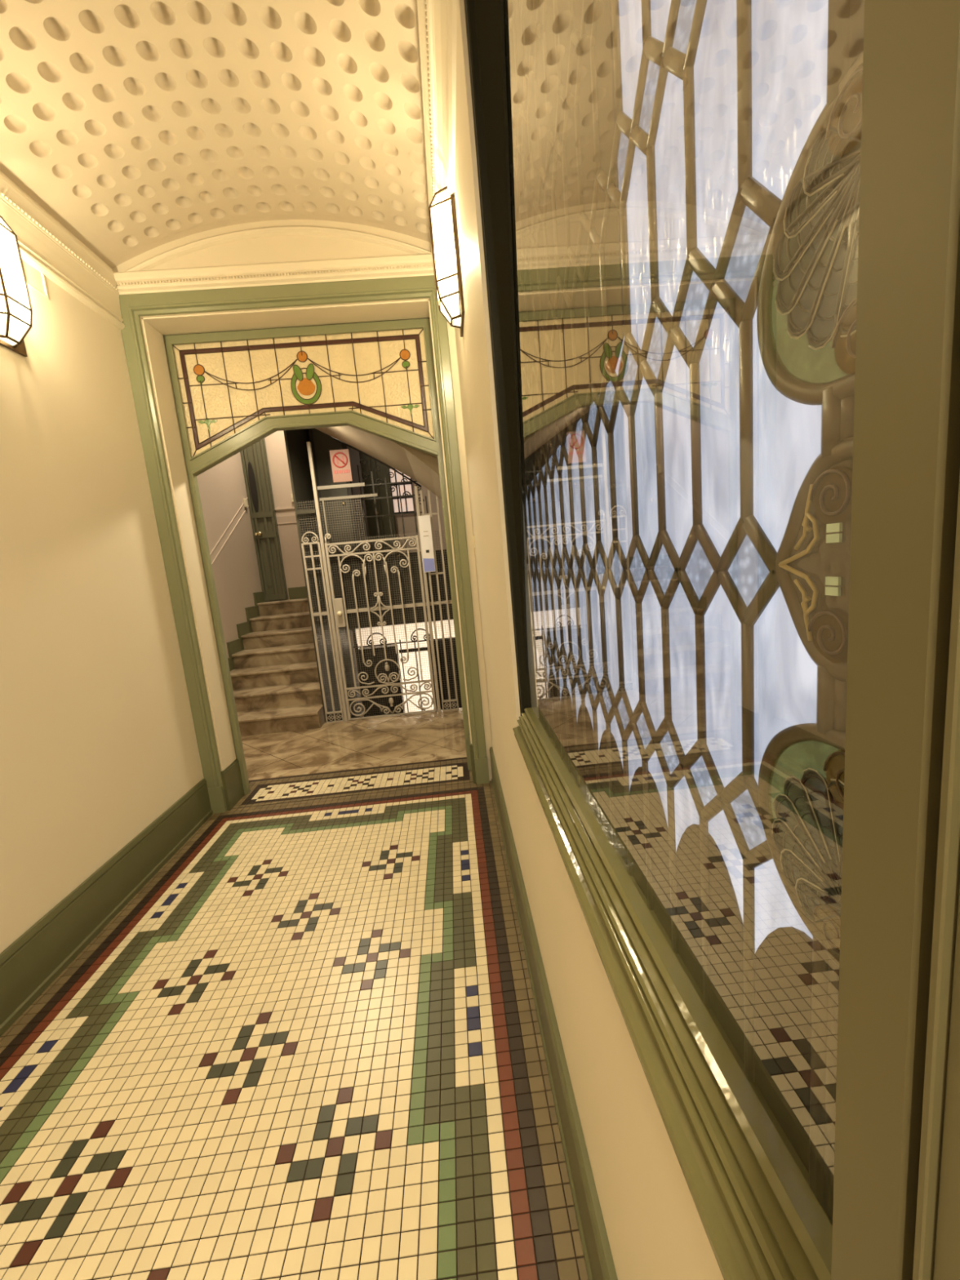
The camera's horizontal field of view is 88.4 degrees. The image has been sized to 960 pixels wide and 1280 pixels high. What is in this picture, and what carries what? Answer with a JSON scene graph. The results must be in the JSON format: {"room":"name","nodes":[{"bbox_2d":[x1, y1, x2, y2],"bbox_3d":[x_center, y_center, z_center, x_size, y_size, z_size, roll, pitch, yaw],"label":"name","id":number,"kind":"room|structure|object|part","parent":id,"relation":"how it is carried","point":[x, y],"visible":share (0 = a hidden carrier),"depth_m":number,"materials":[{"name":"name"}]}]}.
{"room":"apartment building hallway","nodes":[
{"label":"apartment building hallway","id":0,"kind":"room"},
{"bbox_2d":[0,247,204,953],"bbox_3d":[-1.798,-0.272,0.076,0.205,3.750,5.651,-6,9,-3],"label":"wall","id":1,"kind":"structure","parent":0,"point":[98,740],"depth_m":2.19,"materials":[{"name":"beige paint"}]},
{"bbox_2d":[0,215,32,356],"bbox_3d":[-1.843,-1.397,1.895,0.104,0.485,0.224,-6,9,-3],"label":"wall lantern","id":2,"kind":"object","parent":1,"relation":"attached to","point":[11,336],"visible":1,"depth_m":1.96,"materials":[{"name":"beige glass"}]},
{"bbox_2d":[0,170,124,329],"bbox_3d":[-1.789,-1.457,-0.102,0.036,0.365,5.650,-6,9,-3],"label":"crown molding","id":3,"kind":"structure","parent":1,"relation":"attached to","point":[45,244],"depth_m":2.24,"materials":[{"name":"beige paint"}]},
{"bbox_2d":[0,778,213,1036],"bbox_3d":[-1.537,1.399,0.328,0.024,0.238,5.620,-6,9,-3],"label":"baseboard","id":4,"kind":"structure","parent":1,"relation":"attached to","point":[34,960],"depth_m":2.07,"materials":[{"name":"green paint"}]},
{"bbox_2d":[0,0,431,268],"bbox_3d":[-1.071,-1.951,0.020,2.170,0.556,6.150,-6,9,-3],"label":"ceiling","id":5,"kind":"structure","parent":0,"point":[134,124],"depth_m":1.99,"materials":[{"name":"paint"}]},
{"bbox_2d":[196,452,262,657],"bbox_3d":[-2.965,-0.904,5.622,0.208,5.800,5.070,-6,9,-3],"label":"wall","id":6,"kind":"structure","parent":0,"point":[222,487],"depth_m":5.71,"materials":[{"name":"paint"}]},
{"bbox_2d":[243,498,248,507],"bbox_3d":[-2.964,-1.732,6.243,0.030,0.100,0.060,-6,9,-3],"label":"bell push","id":7,"kind":"object","parent":6,"relation":"attached to","point":[245,500],"visible":1,"depth_m":6.22,"materials":[{"name":"beige plastic"}]},
{"bbox_2d":[226,591,265,671],"bbox_3d":[-2.749,0.172,5.569,0.025,1.330,2.180,-6,9,-3],"label":"baseboard","id":8,"kind":"structure","parent":6,"relation":"attached to","point":[236,646],"depth_m":5.81,"materials":[{"name":"green paint"}]},
{"bbox_2d":[0,707,588,1279],"bbox_3d":[-0.735,1.331,1.269,3.600,0.061,7.400,-6,9,-3],"label":"floor","id":9,"kind":"structure","parent":0,"point":[309,1046],"depth_m":1.48,"materials":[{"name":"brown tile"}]},
{"bbox_2d":[230,598,325,736],"bbox_3d":[-2.197,0.165,5.639,1.130,1.155,2.208,-6,9,-3],"label":"staircase","id":10,"kind":"structure","parent":9,"relation":"on","point":[276,686],"depth_m":5.22,"materials":[{"name":"stone"}]},
{"bbox_2d":[301,531,344,723],"bbox_3d":[-1.500,-0.099,4.705,0.170,1.837,0.026,-6,9,-3],"label":"panel","id":11,"kind":"object","parent":9,"relation":"on","point":[335,716],"visible":1,"depth_m":4.70,"materials":[{"name":"grey paint"}]},
{"bbox_3d":[-1.571,-0.897,4.580,0.150,0.016,0.014,-6,9,-3],"label":"rail","id":12,"kind":"part","parent":11,"relation":"part of","materials":[{"name":"beige metal"}]},
{"bbox_3d":[-1.551,-0.666,4.616,0.150,0.016,0.014,-6,9,-3],"label":"rail","id":13,"kind":"part","parent":11,"relation":"part of","materials":[{"name":"grey metal"}]},
{"bbox_3d":[-1.513,-0.248,4.681,0.150,0.016,0.014,-6,9,-3],"label":"rail","id":14,"kind":"part","parent":11,"relation":"part of","materials":[{"name":"beige metal"}]},
{"bbox_2d":[306,441,348,721],"bbox_3d":[-1.428,-0.494,4.649,0.034,2.620,0.042,-6,9,-3],"label":"gate post","id":15,"kind":"object","parent":9,"relation":"on","point":[308,443],"visible":1,"depth_m":4.62,"materials":[{"name":"beige metal"}]},
{"bbox_2d":[296,482,377,542],"bbox_3d":[-1.308,-1.168,4.568,0.745,0.510,0.044,-6,9,-3],"label":"gate overlight","id":16,"kind":"object","parent":15,"relation":"attached to","point":[361,484],"visible":1,"depth_m":4.55,"materials":[{"name":"grey metal"}]},
{"bbox_3d":[-1.599,-1.179,4.544,0.167,0.030,0.016,-6,9,-3],"label":"rail","id":17,"kind":"part","parent":16,"relation":"part of","materials":[{"name":"grey metal"}]},
{"bbox_3d":[-1.433,-1.096,4.587,0.015,0.385,0.012,-6,9,-3],"label":"rail","id":18,"kind":"part","parent":16,"relation":"part of","materials":[{"name":"grey metal"}]},
{"bbox_3d":[-1.272,-1.408,4.522,0.430,0.030,0.020,-6,9,-3],"label":"rail","id":19,"kind":"part","parent":16,"relation":"part of","materials":[{"name":"grey metal"}]},
{"bbox_3d":[-1.215,-1.321,4.567,0.530,0.025,0.012,-6,9,-3],"label":"rail","id":20,"kind":"part","parent":16,"relation":"part of","materials":[{"name":"grey metal"}]},
{"bbox_2d":[324,533,436,720],"bbox_3d":[-0.938,-0.136,4.704,0.869,1.802,0.099,-6,9,-3],"label":"gate","id":21,"kind":"object","parent":15,"relation":"attached to","point":[339,609],"visible":1,"depth_m":4.72,"materials":[{"name":"beige metal"}]},
{"bbox_2d":[313,600,451,616],"bbox_3d":[-0.781,-0.321,4.744,1.645,0.035,0.012,-6,9,-3],"label":"rail","id":22,"kind":"object","parent":15,"relation":"attached to","point":[420,604],"visible":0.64,"depth_m":4.74,"materials":[{"name":"grey metal"}]},
{"bbox_2d":[296,497,462,717],"bbox_3d":[-0.783,-0.325,4.756,1.646,2.101,0.002,-6,9,-3],"label":"screen","id":23,"kind":"object","parent":9,"relation":"on","point":[412,552],"visible":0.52,"depth_m":4.76,"materials":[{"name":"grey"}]},
{"bbox_2d":[413,485,440,711],"bbox_3d":[-0.498,-0.356,4.727,0.034,2.160,0.042,-6,9,-3],"label":"gate post","id":24,"kind":"object","parent":9,"relation":"on","point":[416,495],"visible":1,"depth_m":4.73,"materials":[{"name":"grey metal"}]},
{"bbox_2d":[419,489,458,711],"bbox_3d":[-0.384,-0.348,4.737,0.160,2.120,0.026,-6,9,-3],"label":"panel","id":25,"kind":"object","parent":9,"relation":"on","point":[447,704],"visible":1,"depth_m":4.74,"materials":[{"name":"grey paint"}]},
{"bbox_2d":[417,515,435,572],"bbox_3d":[-0.496,-0.898,4.619,0.108,0.520,0.004,-6,9,-3],"label":"paper notice","id":26,"kind":"object","parent":25,"relation":"attached to","point":[424,523],"visible":1,"depth_m":4.62,"materials":[{"name":"white paper"}]},
{"bbox_3d":[-0.458,-1.175,4.607,0.140,0.016,0.014,-6,9,-3],"label":"rail","id":27,"kind":"part","parent":25,"relation":"part of","materials":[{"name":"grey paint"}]},
{"bbox_3d":[-0.385,-0.358,4.735,0.140,0.016,0.014,-6,9,-3],"label":"rail","id":28,"kind":"part","parent":25,"relation":"part of","materials":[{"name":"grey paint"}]},
{"bbox_2d":[111,213,492,781],"bbox_3d":[-1.007,-0.806,3.048,2.160,3.750,0.280,-6,9,-3],"label":"wall","id":29,"kind":"structure","parent":0,"point":[284,248],"depth_m":2.72,"materials":[{"name":"beige paint"}]},
{"bbox_2d":[113,226,439,294],"bbox_3d":[-1.085,-2.095,2.683,1.800,0.290,0.050,-6,9,-3],"label":"crown molding","id":30,"kind":"structure","parent":29,"relation":"attached to","point":[138,279],"depth_m":2.68,"materials":[{"name":"beige paint"}]},
{"bbox_2d":[119,275,489,813],"bbox_3d":[-0.968,-0.489,3.068,1.788,3.013,0.280,-6,9,-3],"label":"door frame","id":31,"kind":"structure","parent":29,"relation":"in","point":[233,390],"depth_m":2.99,"materials":[{"name":"green paint"}]},
{"bbox_3d":[-1.056,-1.505,3.023,1.498,0.658,0.004,-6,9,-3],"label":"opal glass","id":32,"kind":"part","parent":31,"relation":"part of","materials":[{"name":"beige glass"}]},
{"bbox_3d":[-0.835,0.865,3.270,1.590,0.262,0.220,-6,9,-3],"label":"jamb skirting","id":33,"kind":"part","parent":31,"relation":"part of","materials":[{"name":"green paint"}]},
{"bbox_2d":[264,431,346,599],"bbox_3d":[-2.528,-2.268,6.450,1.220,3.445,0.185,-6,9,-3],"label":"wall","id":34,"kind":"structure","parent":0,"point":[275,444],"depth_m":6.45,"materials":[{"name":"paint"}]},
{"bbox_2d":[240,438,288,601],"bbox_3d":[-2.879,-1.617,6.384,0.430,2.245,0.115,-6,9,-3],"label":"door","id":35,"kind":"structure","parent":34,"relation":"in","point":[255,462],"depth_m":6.41,"materials":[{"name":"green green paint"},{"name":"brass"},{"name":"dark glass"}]},
{"bbox_3d":[-2.909,-1.954,6.329,0.084,0.640,0.004,-6,9,-3],"label":"oval glass","id":36,"kind":"part","parent":35,"relation":"part of","materials":[{"name":"grey glass"}]},
{"bbox_3d":[-2.874,-1.616,6.391,0.400,0.070,0.023,-6,9,-3],"label":"rail","id":37,"kind":"part","parent":35,"relation":"part of","materials":[{"name":"grey paint"}]},
{"bbox_3d":[-2.851,-1.360,6.431,0.400,0.070,0.023,-6,9,-3],"label":"rail","id":38,"kind":"part","parent":35,"relation":"part of","materials":[{"name":"grey paint"}]},
{"bbox_3d":[-2.814,-1.007,6.494,0.070,0.590,0.008,-6,9,-3],"label":"panel","id":39,"kind":"part","parent":35,"relation":"part of","materials":[{"name":"grey paint"}]},
{"bbox_3d":[-2.779,-0.563,6.555,0.400,0.070,0.023,-6,9,-3],"label":"rail","id":40,"kind":"part","parent":35,"relation":"part of","materials":[{"name":"grey paint"}]},
{"bbox_2d":[288,586,306,599],"bbox_3d":[-2.163,-0.657,6.624,0.790,0.155,0.025,-6,9,-3],"label":"baseboard","id":41,"kind":"structure","parent":34,"relation":"attached to","point":[296,593],"depth_m":6.60,"materials":[{"name":"green paint"}]},
{"bbox_2d":[283,428,364,721],"bbox_3d":[-0.890,-0.757,6.416,1.780,4.700,3.400,-6,9,-3],"label":"wall","id":42,"kind":"structure","parent":0,"point":[295,440],"depth_m":5.00,"materials":[{"name":"paint"}]},
{"bbox_2d":[307,428,370,554],"bbox_3d":[-1.596,-1.911,5.560,0.380,1.840,0.862,-6,9,-3],"label":"cabin","id":43,"kind":"object","parent":42,"relation":"hanging from","point":[322,443],"visible":0.55,"depth_m":5.26,"materials":[{"name":"grey metal"}]},
{"bbox_3d":[-1.571,-1.836,5.191,0.280,1.680,0.015,-6,9,-3],"label":"panel","id":44,"kind":"part","parent":43,"relation":"part of","materials":[{"name":"metal"}]},
{"bbox_2d":[329,448,352,482],"bbox_3d":[-1.261,-1.579,4.473,0.170,0.280,0.012,-6,9,-3],"label":"warning sign","id":45,"kind":"object","parent":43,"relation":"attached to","point":[340,459],"visible":1,"depth_m":4.47,"materials":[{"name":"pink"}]},
{"bbox_2d":[331,436,434,578],"bbox_3d":[-0.943,-1.311,4.860,0.845,1.377,0.016,-6,9,-3],"label":"metal grille","id":46,"kind":"object","parent":42,"relation":"in","point":[332,437],"visible":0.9,"depth_m":4.84,"materials":[{"name":"grey metal"}]},
{"bbox_2d":[351,618,465,716],"bbox_3d":[-0.769,0.641,6.733,1.700,1.830,0.056,-6,9,-3],"label":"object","id":47,"kind":"structure","parent":42,"relation":"in","point":[421,624],"depth_m":6.67,"materials":[{"name":"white glass"}]},
{"bbox_2d":[347,334,446,558],"bbox_3d":[-1.130,-1.103,5.676,3.900,5.850,5.130,-6,9,-3],"label":"wall","id":48,"kind":"structure","parent":0,"point":[408,519],"depth_m":7.96,"materials":[{"name":"paint"}]},
{"bbox_2d":[359,452,399,556],"bbox_3d":[-1.642,-1.952,7.839,0.570,2.250,0.145,-6,9,-3],"label":"door","id":49,"kind":"structure","parent":48,"relation":"in","point":[381,504],"depth_m":7.81,"materials":[{"name":"grey paint"}]},
{"bbox_2d":[315,425,445,499],"bbox_3d":[-0.845,-1.666,3.811,1.500,1.580,1.280,-6,9,-3],"label":"soffit","id":50,"kind":"structure","parent":48,"relation":"attached to","point":[422,467],"depth_m":3.79,"materials":[{"name":"paint"}]},
{"bbox_2d":[389,467,413,514],"bbox_3d":[-1.288,-2.509,7.813,0.420,1.010,0.025,-6,9,-3],"label":"window","id":51,"kind":"structure","parent":48,"relation":"in","point":[407,506],"depth_m":7.85,"materials":[{"name":"beige glass"}]},
{"bbox_2d":[341,549,455,628],"bbox_3d":[-0.606,-0.833,7.258,2.360,0.900,1.750,-6,9,-3],"label":"floor","id":52,"kind":"structure","parent":0,"point":[414,556],"depth_m":6.37,"materials":[{"name":"paint"}]},
{"bbox_2d":[453,0,724,1279],"bbox_3d":[0.178,-0.464,0.170,0.140,3.750,5.651,-6,9,-3],"label":"wall","id":53,"kind":"structure","parent":0,"point":[655,1228],"depth_m":1.08,"materials":[{"name":"beige paint"}]},
{"bbox_2d":[417,0,457,310],"bbox_3d":[-0.043,-1.627,-0.019,0.092,0.365,5.650,-6,9,-3],"label":"crown molding","id":54,"kind":"structure","parent":53,"relation":"attached to","point":[437,19],"depth_m":1.70,"materials":[{"name":"beige paint"}]},
{"bbox_2d":[428,185,464,337],"bbox_3d":[-0.143,-1.576,2.064,0.104,0.485,0.224,-6,9,-3],"label":"wall lantern","id":55,"kind":"object","parent":53,"relation":"attached to","point":[460,314],"visible":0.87,"depth_m":2.02,"materials":[{"name":"beige glass"}]},
{"bbox_2d":[472,535,475,547],"bbox_3d":[-0.036,-0.569,2.855,0.013,0.070,0.040,-6,9,-3],"label":"light switch","id":56,"kind":"object","parent":53,"relation":"attached to","point":[473,538],"visible":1,"depth_m":2.84,"materials":[{"name":"beige plastic"}]},
{"bbox_2d":[488,746,617,1279],"bbox_3d":[0.248,1.223,0.412,0.024,0.243,5.620,-6,9,-3],"label":"baseboard","id":57,"kind":"structure","parent":53,"relation":"attached to","point":[597,1255],"depth_m":1.18,"materials":[{"name":"green paint"}]},
{"bbox_2d":[463,0,864,1279],"bbox_3d":[0.124,-0.600,0.861,0.155,1.965,1.602,-6,9,-3],"label":"window","id":58,"kind":"structure","parent":53,"relation":"in","point":[669,189],"depth_m":0.45,"materials":[{"name":"clear glass"}]},
{"bbox_3d":[0.107,-0.576,0.715,0.004,1.865,1.310,-6,9,-3],"label":"clear pane","id":59,"kind":"part","parent":58,"relation":"part of","materials":[{"name":"clear glass"}]},
{"bbox_3d":[0.161,0.334,0.871,0.050,0.116,1.340,-6,9,-3],"label":"rail","id":60,"kind":"part","parent":58,"relation":"part of","materials":[{"name":"green paint"}]},
{"bbox_3d":[0.131,-0.600,0.908,0.002,1.900,1.510,-6,9,-3],"label":"brown glass","id":61,"kind":"part","parent":58,"relation":"part of","materials":[{"name":"glass"}]},
{"bbox_3d":[0.243,0.361,0.869,0.103,0.050,1.319,-6,9,-3],"label":"sill","id":62,"kind":"part","parent":58,"relation":"part of","materials":[{"name":"green paint"}]},
{"bbox_2d":[831,0,959,1279],"bbox_3d":[0.201,-0.075,0.108,0.176,2.900,0.090,-6,9,-3],"label":"post","id":63,"kind":"object","parent":53,"relation":"attached to","point":[896,1210],"visible":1,"depth_m":0.14,"materials":[{"name":"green paint"}]},
{"bbox_3d":[-1.014,1.102,6.688,3.600,1.180,3.400,-6,9,-3],"label":"floor","id":64,"kind":"structure","parent":0,"visible":0},
{"bbox_2d":[358,644,404,716],"bbox_3d":[-1.275,0.852,6.584,0.500,1.550,0.220,-6,9,-3],"label":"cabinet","id":65,"kind":"object","parent":64,"relation":"on","point":[390,653],"visible":0.32,"depth_m":6.42,"materials":[{"name":"black metal"}]},
{"bbox_2d":[353,628,455,716],"bbox_3d":[-0.732,0.730,6.346,1.600,1.768,0.020,-6,9,-3],"label":"railing","id":66,"kind":"object","parent":64,"relation":"on","point":[413,638],"visible":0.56,"depth_m":6.23,"materials":[{"name":"grey metal"}]}
]}

